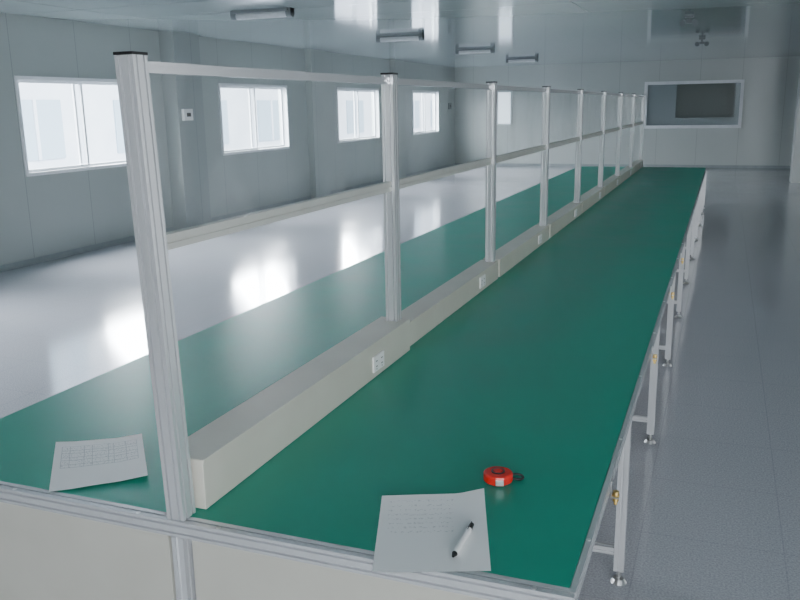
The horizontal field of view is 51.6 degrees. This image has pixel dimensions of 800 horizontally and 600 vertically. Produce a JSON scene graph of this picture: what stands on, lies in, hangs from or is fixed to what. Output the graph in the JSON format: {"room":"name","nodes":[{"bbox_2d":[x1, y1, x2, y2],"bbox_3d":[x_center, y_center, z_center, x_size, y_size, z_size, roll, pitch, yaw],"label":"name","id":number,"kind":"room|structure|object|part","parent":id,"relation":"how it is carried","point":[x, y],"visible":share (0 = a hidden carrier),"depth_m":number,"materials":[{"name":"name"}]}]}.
{"room":"factory floor","nodes":[
{"label":"factory floor","id":0,"kind":"room"},
{"bbox_2d":[0,12,454,264],"bbox_3d":[-4.001,-2.541,12.770,0.200,3.120,31.780,4,14,21],"label":"wall","id":1,"kind":"structure","parent":0,"point":[41,215],"depth_m":12.97,"materials":[{"name":"grey paint"}]},
{"bbox_2d":[14,76,126,176],"bbox_3d":[-4.431,-2.441,11.526,0.150,1.250,2.330,4,14,21],"label":"window","id":2,"kind":"structure","parent":1,"relation":"in","point":[17,79],"depth_m":11.38,"materials":[{"name":"white plastic"}]},
{"bbox_3d":[-4.616,-2.326,11.044,0.030,1.160,1.180,4,14,21],"label":"sliding sash","id":3,"kind":"part","parent":2,"relation":"part of","materials":[{"name":"glass"}]},
{"bbox_3d":[-4.283,-2.560,12.023,0.030,1.160,1.180,4,14,21],"label":"sliding sash","id":4,"kind":"part","parent":2,"relation":"part of","materials":[{"name":"glass"}]},
{"bbox_2d":[158,31,210,229],"bbox_3d":[-3.478,-2.713,13.470,0.260,3.120,0.700,4,14,21],"label":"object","id":5,"kind":"structure","parent":1,"relation":"attached to","point":[186,140],"depth_m":13.32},
{"bbox_2d":[181,109,192,120],"bbox_3d":[-3.387,-2.956,13.210,0.060,0.180,0.240,4,14,21],"label":"switch box","id":6,"kind":"object","parent":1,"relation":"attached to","point":[187,114],"visible":1,"depth_m":13.16,"materials":[{"name":"white plastic"}]},
{"bbox_2d":[0,163,454,271],"bbox_3d":[-3.876,-1.054,13.077,0.015,0.080,31.780,4,14,21],"label":"baseboard","id":7,"kind":"structure","parent":1,"relation":"attached to","point":[27,262],"depth_m":12.43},
{"bbox_2d":[218,83,289,155],"bbox_3d":[-2.775,-3.446,15.715,0.150,1.250,2.480,4,14,21],"label":"window","id":8,"kind":"structure","parent":1,"relation":"in","point":[283,88],"depth_m":15.80,"materials":[{"name":"white plastic"}]},
{"bbox_3d":[-2.974,-3.322,15.198,0.030,1.160,1.255,4,14,21],"label":"sliding sash","id":9,"kind":"part","parent":8,"relation":"part of","materials":[{"name":"white glass"}]},
{"bbox_3d":[-2.613,-3.572,16.246,0.030,1.160,1.255,4,14,21],"label":"sliding sash","id":10,"kind":"part","parent":8,"relation":"part of","materials":[{"name":"white glass"}]},
{"bbox_2d":[305,49,329,198],"bbox_3d":[-1.775,-3.784,17.938,0.140,3.120,0.700,4,14,21],"label":"trim","id":11,"kind":"structure","parent":1,"relation":"attached to","point":[315,60],"depth_m":17.82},
{"bbox_2d":[336,87,379,142],"bbox_3d":[-1.043,-4.496,20.095,0.150,1.250,2.510,4,14,21],"label":"window","id":12,"kind":"structure","parent":1,"relation":"in","point":[376,110],"depth_m":20.21,"materials":[{"name":"white plastic"}]},
{"bbox_3d":[-1.245,-4.371,19.571,0.030,1.160,1.270,4,14,21],"label":"sliding sash","id":13,"kind":"part","parent":12,"relation":"part of","materials":[{"name":"white glass"}]},
{"bbox_3d":[-0.878,-4.624,20.632,0.030,1.160,1.270,4,14,21],"label":"sliding sash","id":14,"kind":"part","parent":12,"relation":"part of","materials":[{"name":"white glass"}]},
{"bbox_2d":[390,60,405,177],"bbox_3d":[-0.053,-4.829,22.295,0.140,3.120,0.700,4,14,21],"label":"trim","id":15,"kind":"structure","parent":1,"relation":"attached to","point":[396,66],"depth_m":22.33,"materials":[{"name":"grey metal"}]},
{"bbox_2d":[412,90,438,134],"bbox_3d":[0.716,-5.563,24.542,0.150,1.250,2.350,4,14,21],"label":"window","id":16,"kind":"structure","parent":1,"relation":"in","point":[436,93],"depth_m":24.78,"materials":[{"name":"white plastic"}]},
{"bbox_3d":[0.528,-5.446,24.055,0.030,1.160,1.190,4,14,21],"label":"sliding sash","id":17,"kind":"part","parent":16,"relation":"part of","materials":[{"name":"white glass"}]},
{"bbox_3d":[0.866,-5.682,25.043,0.030,1.160,1.190,4,14,21],"label":"sliding sash","id":18,"kind":"part","parent":16,"relation":"part of","materials":[{"name":"white glass"}]},
{"bbox_2d":[0,166,799,599],"bbox_3d":[3.291,-0.456,10.387,15.770,0.100,32.180,4,14,21],"label":"floor","id":19,"kind":"structure","parent":0,"point":[713,509],"depth_m":7.00,"materials":[{"name":"plastic"}]},
{"bbox_2d":[0,166,706,599],"bbox_3d":[1.935,-0.563,9.069,2.360,0.751,14.488,4,14,21],"label":"worktable","id":20,"kind":"object","parent":19,"relation":"on","point":[539,376],"visible":0.8,"depth_m":3.16,"materials":[{"name":"green rubber"}]},
{"bbox_3d":[-1.191,0.946,2.722,1.096,0.598,0.014,4,14,21],"label":"panel","id":21,"kind":"part","parent":20,"relation":"part of","materials":[{"name":"beige laminate"}]},
{"bbox_2d":[49,434,147,491],"bbox_3d":[-1.036,0.545,2.855,0.300,0.009,0.430,-5,14,-19],"label":"paper sheet","id":22,"kind":"object","parent":20,"relation":"on","point":[76,464],"visible":1,"depth_m":2.83,"materials":[{"name":"white paper"}]},
{"bbox_3d":[-0.642,1.006,2.520,0.040,0.643,0.040,4,14,21],"label":"leg","id":23,"kind":"part","parent":20,"relation":"part of","materials":[{"name":"metal"}]},
{"bbox_3d":[0.859,-0.980,9.394,0.040,0.040,14.378,4,14,21],"label":"rail","id":24,"kind":"part","parent":20,"relation":"part of","materials":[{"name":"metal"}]},
{"bbox_3d":[-0.659,0.666,2.445,2.332,0.050,0.040,4,14,21],"label":"rail","id":25,"kind":"part","parent":20,"relation":"part of","materials":[{"name":"metal"}]},
{"bbox_2d":[188,317,409,508],"bbox_3d":[-0.332,0.356,3.288,0.159,0.160,1.759,4,14,21],"label":"cable trunking","id":26,"kind":"object","parent":20,"relation":"on","point":[224,452],"visible":0.83,"depth_m":2.97,"materials":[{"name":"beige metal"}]},
{"bbox_2d":[372,350,383,372],"bbox_3d":[-0.096,0.274,3.686,0.010,0.072,0.120,4,14,21],"label":"power socket","id":27,"kind":"object","parent":26,"relation":"attached to","point":[378,355],"depth_m":3.67,"materials":[{"name":"white plastic"}]},
{"bbox_3d":[-0.104,1.023,2.311,1.070,0.598,0.014,4,14,21],"label":"panel","id":28,"kind":"part","parent":20,"relation":"part of","materials":[{"name":"beige laminate"}]},
{"bbox_2d":[113,51,645,520],"bbox_3d":[1.904,-1.570,8.835,0.100,1.319,14.444,4,14,21],"label":"frame","id":29,"kind":"object","parent":20,"relation":"on","point":[133,68],"visible":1,"depth_m":2.46,"materials":[{"name":"metal"}]},
{"bbox_3d":[-0.676,-0.001,2.309,0.098,1.311,0.060,4,14,21],"label":"post","id":30,"kind":"part","parent":29,"relation":"part of","materials":[{"name":"metal"}]},
{"bbox_3d":[-0.376,-0.804,2.971,0.030,0.030,1.704,4,14,21],"label":"rail","id":31,"kind":"part","parent":29,"relation":"part of","materials":[{"name":"metal"}]},
{"bbox_3d":[-0.360,-0.343,3.076,0.030,0.044,1.704,4,14,21],"label":"rail","id":32,"kind":"part","parent":29,"relation":"part of","materials":[{"name":"silver metal"}]},
{"bbox_3d":[-0.039,-0.463,3.893,0.058,1.150,0.060,4,14,21],"label":"post","id":33,"kind":"part","parent":29,"relation":"part of","materials":[{"name":"metal"}]},
{"bbox_3d":[0.283,-0.731,4.694,0.030,0.044,1.740,4,14,21],"label":"rail","id":34,"kind":"part","parent":29,"relation":"part of","materials":[{"name":"silver metal"}]},
{"bbox_3d":[0.275,-1.192,4.587,0.030,0.030,1.740,4,14,21],"label":"rail","id":35,"kind":"part","parent":29,"relation":"part of","materials":[{"name":"metal"}]},
{"bbox_3d":[0.608,-0.840,5.532,0.058,1.182,0.060,4,14,21],"label":"post","id":36,"kind":"part","parent":29,"relation":"part of","materials":[{"name":"metal"}]},
{"bbox_3d":[0.929,-1.124,6.329,0.030,0.044,1.740,4,14,21],"label":"rail","id":37,"kind":"part","parent":29,"relation":"part of","materials":[{"name":"silver metal"}]},
{"bbox_3d":[0.922,-1.584,6.222,0.030,0.030,1.740,4,14,21],"label":"rail","id":38,"kind":"part","parent":29,"relation":"part of","materials":[{"name":"metal"}]},
{"bbox_3d":[1.254,-1.232,7.168,0.058,1.182,0.060,4,14,21],"label":"post","id":39,"kind":"part","parent":29,"relation":"part of","materials":[{"name":"metal"}]},
{"bbox_3d":[1.576,-1.516,7.965,0.030,0.044,1.740,4,14,21],"label":"rail","id":40,"kind":"part","parent":29,"relation":"part of","materials":[{"name":"silver metal"}]},
{"bbox_3d":[1.568,-1.976,7.858,0.030,0.030,1.740,4,14,21],"label":"rail","id":41,"kind":"part","parent":29,"relation":"part of","materials":[{"name":"metal"}]},
{"bbox_3d":[1.901,-1.625,8.803,0.058,1.182,0.060,4,14,21],"label":"post","id":42,"kind":"part","parent":29,"relation":"part of","materials":[{"name":"metal"}]},
{"bbox_3d":[2.223,-1.908,9.601,0.030,0.044,1.740,4,14,21],"label":"rail","id":43,"kind":"part","parent":29,"relation":"part of","materials":[{"name":"silver metal"}]},
{"bbox_3d":[2.215,-2.369,9.493,0.030,0.030,1.740,4,14,21],"label":"rail","id":44,"kind":"part","parent":29,"relation":"part of","materials":[{"name":"metal"}]},
{"bbox_3d":[2.548,-2.017,10.439,0.058,1.182,0.060,4,14,21],"label":"post","id":45,"kind":"part","parent":29,"relation":"part of","materials":[{"name":"metal"}]},
{"bbox_3d":[2.870,-2.300,11.236,0.030,0.044,1.740,4,14,21],"label":"rail","id":46,"kind":"part","parent":29,"relation":"part of","materials":[{"name":"silver metal"}]},
{"bbox_3d":[2.862,-2.761,11.129,0.030,0.030,1.740,4,14,21],"label":"rail","id":47,"kind":"part","parent":29,"relation":"part of","materials":[{"name":"metal"}]},
{"bbox_3d":[3.195,-2.409,12.074,0.058,1.182,0.060,4,14,21],"label":"post","id":48,"kind":"part","parent":29,"relation":"part of","materials":[{"name":"metal"}]},
{"bbox_3d":[3.517,-2.693,12.872,0.030,0.044,1.740,4,14,21],"label":"rail","id":49,"kind":"part","parent":29,"relation":"part of","materials":[{"name":"silver metal"}]},
{"bbox_3d":[3.841,-2.801,13.710,0.058,1.182,0.060,4,14,21],"label":"post","id":50,"kind":"part","parent":29,"relation":"part of","materials":[{"name":"metal"}]},
{"bbox_3d":[4.488,-3.194,15.345,0.058,1.182,0.060,4,14,21],"label":"post","id":51,"kind":"part","parent":29,"relation":"part of","materials":[{"name":"metal"}]},
{"bbox_2d":[372,488,490,571],"bbox_3d":[0.093,0.640,2.337,0.313,0.022,0.442,0,13,2],"label":"paper sheet","id":52,"kind":"object","parent":20,"relation":"on","point":[416,533],"visible":0.98,"depth_m":2.32,"materials":[{"name":"white paper"}]},
{"bbox_2d":[452,521,473,557],"bbox_3d":[0.172,0.656,2.268,0.017,0.020,0.182,4,14,20],"label":"ballpoint pen","id":53,"kind":"object","parent":52,"relation":"on","point":[470,526],"visible":1,"depth_m":2.26,"materials":[{"name":"white plastic"}]},
{"bbox_2d":[402,260,497,345],"bbox_3d":[0.310,-0.023,4.934,0.131,0.128,1.749,4,14,21],"label":"duct","id":54,"kind":"object","parent":20,"relation":"on","point":[429,311],"visible":0.8,"depth_m":4.75,"materials":[{"name":"beige metal"}]},
{"bbox_2d":[479,274,485,288],"bbox_3d":[0.532,-0.120,5.329,0.010,0.072,0.120,4,14,21],"label":"power socket","id":55,"kind":"object","parent":54,"relation":"attached to","point":[482,277],"depth_m":5.31,"materials":[{"name":"white plastic"}]},
{"bbox_2d":[483,466,523,485],"bbox_3d":[0.332,0.560,2.636,0.132,0.035,0.094,0,13,4],"label":"tape measure","id":56,"kind":"object","parent":20,"relation":"on","point":[495,475],"visible":1,"depth_m":2.62,"materials":[{"name":"red plastic"}]},
{"bbox_2d":[483,225,548,276],"bbox_3d":[0.957,-0.415,6.569,0.131,0.128,1.749,4,14,21],"label":"duct","id":57,"kind":"object","parent":20,"relation":"on","point":[517,249],"visible":0.9,"depth_m":6.41,"materials":[{"name":"beige metal"}]},
{"bbox_2d":[538,234,541,243],"bbox_3d":[1.178,-0.512,6.964,0.010,0.072,0.120,4,14,21],"label":"power socket","id":58,"kind":"object","parent":57,"relation":"attached to","point":[539,235],"depth_m":6.95,"materials":[{"name":"white plastic"}]},
{"bbox_2d":[537,202,581,237],"bbox_3d":[1.604,-0.807,8.205,0.131,0.128,1.749,4,14,21],"label":"duct","id":59,"kind":"object","parent":20,"relation":"on","point":[561,218],"visible":0.91,"depth_m":8.09,"materials":[{"name":"beige metal"}]},
{"bbox_2d":[572,187,603,213],"bbox_3d":[2.251,-1.200,9.841,0.131,0.128,1.749,4,14,21],"label":"duct","id":60,"kind":"object","parent":20,"relation":"on","point":[588,199],"visible":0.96,"depth_m":9.74,"materials":[{"name":"beige metal"}]},
{"bbox_2d":[595,175,620,195],"bbox_3d":[2.897,-1.592,11.476,0.131,0.128,1.749,4,14,21],"label":"duct","id":61,"kind":"object","parent":20,"relation":"on","point":[612,182],"visible":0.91,"depth_m":11.40,"materials":[{"name":"beige metal"}]},
{"bbox_2d":[610,477,619,504],"bbox_3d":[0.695,0.620,2.673,0.026,0.084,0.036,4,14,21],"label":"coupling","id":62,"kind":"object","parent":20,"relation":"attached to","point":[614,495],"visible":1,"depth_m":2.67,"materials":[{"name":"metal"}]},
{"bbox_3d":[0.893,0.790,3.325,0.040,0.649,0.040,4,14,21],"label":"leg","id":63,"kind":"part","parent":20,"relation":"part of","materials":[{"name":"metal"}]},
{"bbox_2d":[614,167,632,183],"bbox_3d":[3.544,-1.984,13.112,0.131,0.128,1.749,4,14,21],"label":"duct","id":64,"kind":"object","parent":20,"relation":"on","point":[626,172],"visible":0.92,"depth_m":13.10,"materials":[{"name":"beige metal"}]},
{"bbox_2d":[626,160,642,173],"bbox_3d":[4.187,-2.374,14.738,0.131,0.128,1.728,4,14,21],"label":"duct","id":65,"kind":"object","parent":20,"relation":"on","point":[637,164],"visible":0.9,"depth_m":14.66,"materials":[{"name":"beige metal"}]},
{"bbox_3d":[2.998,-0.828,8.585,0.040,0.040,14.378,4,14,21],"label":"rail","id":66,"kind":"part","parent":20,"relation":"part of","materials":[{"name":"metal"}]},
{"bbox_3d":[1.444,0.456,4.718,0.040,0.649,0.040,4,14,21],"label":"leg","id":67,"kind":"part","parent":20,"relation":"part of","materials":[{"name":"metal"}]},
{"bbox_2d":[651,346,656,363],"bbox_3d":[1.264,0.275,4.113,0.026,0.084,0.036,4,14,21],"label":"coupling","id":68,"kind":"object","parent":20,"relation":"attached to","point":[654,356],"visible":1,"depth_m":4.11,"materials":[{"name":"metal"}]},
{"bbox_3d":[1.995,0.121,6.111,0.040,0.649,0.040,4,14,21],"label":"leg","id":69,"kind":"part","parent":20,"relation":"part of","materials":[{"name":"metal"}]},
{"bbox_3d":[2.546,-0.213,7.504,0.040,0.649,0.040,4,14,21],"label":"leg","id":70,"kind":"part","parent":20,"relation":"part of","materials":[{"name":"metal"}]},
{"bbox_3d":[3.097,-0.547,8.897,0.040,0.649,0.040,4,14,21],"label":"leg","id":71,"kind":"part","parent":20,"relation":"part of","materials":[{"name":"metal"}]},
{"bbox_3d":[3.647,-0.881,10.291,0.040,0.649,0.040,4,14,21],"label":"leg","id":72,"kind":"part","parent":20,"relation":"part of","materials":[{"name":"metal"}]},
{"bbox_3d":[4.198,-1.215,11.684,0.040,0.649,0.040,4,14,21],"label":"leg","id":73,"kind":"part","parent":20,"relation":"part of","materials":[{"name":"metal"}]},
{"bbox_3d":[4.749,-1.549,13.077,0.040,0.649,0.040,4,14,21],"label":"leg","id":74,"kind":"part","parent":20,"relation":"part of","materials":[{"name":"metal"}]},
{"bbox_3d":[5.300,-1.883,14.470,0.040,0.649,0.040,4,14,21],"label":"leg","id":75,"kind":"part","parent":20,"relation":"part of","materials":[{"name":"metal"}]},
{"bbox_2d":[0,0,799,67],"bbox_3d":[3.237,-3.592,9.656,15.770,0.100,32.180,4,14,21],"label":"ceiling","id":76,"kind":"structure","parent":0,"point":[551,31],"depth_m":12.57,"materials":[{"name":"white paint"}]},
{"bbox_2d":[230,7,294,20],"bbox_3d":[-1.713,-3.545,10.280,0.850,0.110,0.180,4,14,21],"label":"ceiling lamp","id":77,"kind":"object","parent":76,"relation":"attached to","point":[287,12],"visible":1,"depth_m":10.22,"materials":[{"name":"grey plastic"}]},
{"bbox_2d":[235,11,285,19],"bbox_3d":[-1.713,-3.541,10.281,0.710,0.090,0.090,4,14,21],"label":"diffuser","id":78,"kind":"object","parent":77,"relation":"attached to","point":[266,14],"depth_m":10.24,"materials":[{"name":"white plastic"}]},
{"bbox_2d":[376,34,423,42],"bbox_3d":[0.000,-4.490,14.207,0.850,0.110,0.180,4,14,21],"label":"ceiling lamp","id":79,"kind":"object","parent":76,"relation":"attached to","point":[402,37],"visible":1,"depth_m":14.15,"materials":[{"name":"grey plastic"}]},
{"bbox_2d":[380,36,418,41],"bbox_3d":[0.000,-4.485,14.209,0.710,0.090,0.090,4,14,21],"label":"diffuser","id":80,"kind":"object","parent":79,"relation":"attached to","point":[382,38],"depth_m":14.17,"materials":[{"name":"white plastic"}]},
{"bbox_2d":[455,48,494,54],"bbox_3d":[1.623,-5.382,17.916,0.850,0.110,0.180,4,14,21],"label":"ceiling lamp","id":81,"kind":"object","parent":76,"relation":"attached to","point":[472,50],"visible":1,"depth_m":17.87,"materials":[{"name":"grey plastic"}]},
{"bbox_2d":[459,50,490,53],"bbox_3d":[1.623,-5.377,17.917,0.710,0.090,0.090,4,14,21],"label":"diffuser","id":82,"kind":"object","parent":81,"relation":"attached to","point":[460,51],"depth_m":17.90,"materials":[{"name":"white plastic"}]},
{"bbox_2d":[506,57,537,62],"bbox_3d":[3.216,-6.321,21.827,0.850,0.110,0.180,4,14,21],"label":"ceiling lamp","id":83,"kind":"object","parent":76,"relation":"attached to","point":[532,59],"visible":1,"depth_m":21.78,"materials":[{"name":"grey plastic"}]},
{"bbox_2d":[508,59,534,62],"bbox_3d":[3.216,-6.316,21.828,0.710,0.090,0.090,4,14,21],"label":"diffuser","id":84,"kind":"object","parent":83,"relation":"attached to","point":[509,60],"depth_m":21.80,"materials":[{"name":"white plastic"}]},
{"bbox_2d":[679,14,697,26],"bbox_3d":[4.084,-3.948,11.700,0.257,0.163,0.107,4,14,21],"label":"spot lamp","id":85,"kind":"object","parent":76,"relation":"attached to","point":[694,22],"visible":1,"depth_m":11.68,"materials":[{"name":"grey"}]},
{"bbox_2d":[695,37,708,45],"bbox_3d":[5.809,-4.962,15.924,0.257,0.163,0.107,4,14,21],"label":"spot lamp","id":86,"kind":"object","parent":76,"relation":"attached to","point":[706,43],"visible":1,"depth_m":15.88,"materials":[{"name":"grey"}]},
{"bbox_2d":[455,56,799,165],"bbox_3d":[9.003,-5.505,24.535,15.370,3.120,0.200,4,14,21],"label":"wall","id":87,"kind":"structure","parent":0,"point":[765,134],"depth_m":25.17,"materials":[{"name":"white paint"}]},
{"bbox_2d":[497,91,511,124],"bbox_3d":[3.338,-6.141,26.490,0.504,1.068,0.040,4,14,21],"label":"window","id":88,"kind":"structure","parent":87,"relation":"in","point":[504,98],"depth_m":26.48,"materials":[{"name":"white glass"}]},
{"bbox_2d":[455,163,790,168],"bbox_3d":[8.989,-4.002,24.782,15.370,0.080,0.015,4,14,21],"label":"baseboard","id":89,"kind":"structure","parent":87,"relation":"attached to","point":[497,164],"depth_m":25.14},
{"bbox_2d":[644,79,744,128],"bbox_3d":[8.656,-5.783,24.517,2.767,1.370,0.160,4,14,21],"label":"window","id":90,"kind":"structure","parent":87,"relation":"in","point":[660,98],"depth_m":24.72,"materials":[{"name":"grey"}]},
{"bbox_2d":[646,84,676,125],"bbox_3d":[7.851,-5.852,24.874,0.823,1.190,0.020,4,14,21],"label":"window pane","id":91,"kind":"object","parent":90,"relation":"attached to","point":[661,99],"depth_m":24.86,"materials":[{"name":"grey"}]},
{"bbox_2d":[675,83,736,117],"bbox_3d":[9.749,-5.805,25.985,5.967,3.220,3.100,4,14,21],"label":"wall","id":92,"kind":"structure","parent":0,"point":[716,99],"depth_m":27.27,"materials":[{"name":"grey"}]},
{"bbox_2d":[789,67,799,182],"bbox_3d":[9.676,-4.351,19.537,0.600,3.120,0.600,4,14,21],"label":"trim","id":93,"kind":"structure","parent":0,"point":[795,158],"depth_m":19.58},
{"label":"outside","id":94,"kind":"structure","parent":0,"visible":0},
{"bbox_2d":[19,83,431,169],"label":"windows","id":95,"kind":"structure","parent":94,"point":[47,108],"depth_m":23.58,"materials":[{"name":"glass"}]}
]}

